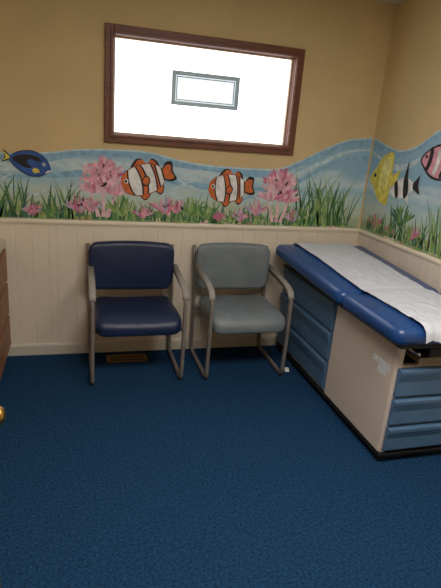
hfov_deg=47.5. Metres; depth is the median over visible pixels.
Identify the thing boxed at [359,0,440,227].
wall
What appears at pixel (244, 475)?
floor
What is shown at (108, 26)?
window frame
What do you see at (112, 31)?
casing lip
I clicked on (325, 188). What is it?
mural
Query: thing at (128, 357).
floor vent
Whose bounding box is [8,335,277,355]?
baseboard
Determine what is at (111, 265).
armchair
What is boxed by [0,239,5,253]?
countertop
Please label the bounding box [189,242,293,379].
armchair
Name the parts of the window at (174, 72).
pane, sash, vent pane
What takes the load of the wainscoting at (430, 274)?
attached to the wall at (409, 113)
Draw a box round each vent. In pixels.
[106,354,147,362]
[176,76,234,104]
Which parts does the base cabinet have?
drawer, drawer, drawer, drawer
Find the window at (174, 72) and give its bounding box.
[113,34,295,146]
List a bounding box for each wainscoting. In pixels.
[0,225,357,343]
[356,233,440,292]
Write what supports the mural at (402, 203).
attached to the wall at (409, 113)
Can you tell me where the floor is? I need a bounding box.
[0,345,440,587]
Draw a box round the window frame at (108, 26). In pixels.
[104,22,305,154]
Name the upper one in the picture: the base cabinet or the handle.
the base cabinet
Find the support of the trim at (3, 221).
attached to the wall at (52, 52)
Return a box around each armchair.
[86,241,188,384]
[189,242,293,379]
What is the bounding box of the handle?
[0,406,5,425]
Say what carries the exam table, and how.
on the floor
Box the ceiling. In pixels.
[376,0,405,3]
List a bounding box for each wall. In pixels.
[0,0,395,227]
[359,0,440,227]
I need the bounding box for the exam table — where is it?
[276,243,440,457]
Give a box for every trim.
[0,218,359,233]
[358,229,440,266]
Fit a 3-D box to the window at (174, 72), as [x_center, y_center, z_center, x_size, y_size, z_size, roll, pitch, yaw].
[-0.098,-1.269,3.198,1.172,0.574,0.070,-1,19,-16]
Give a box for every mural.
[0,138,372,227]
[360,130,440,259]
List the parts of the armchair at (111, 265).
frame, backrest, seat, frame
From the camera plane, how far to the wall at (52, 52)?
3.05 m
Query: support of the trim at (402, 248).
attached to the wall at (409, 113)
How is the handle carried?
attached to the slab
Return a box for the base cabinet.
[0,239,10,379]
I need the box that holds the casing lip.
[110,29,300,149]
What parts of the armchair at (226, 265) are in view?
frame, backrest, seat, frame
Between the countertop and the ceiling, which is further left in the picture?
the countertop
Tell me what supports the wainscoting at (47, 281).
attached to the wall at (52, 52)

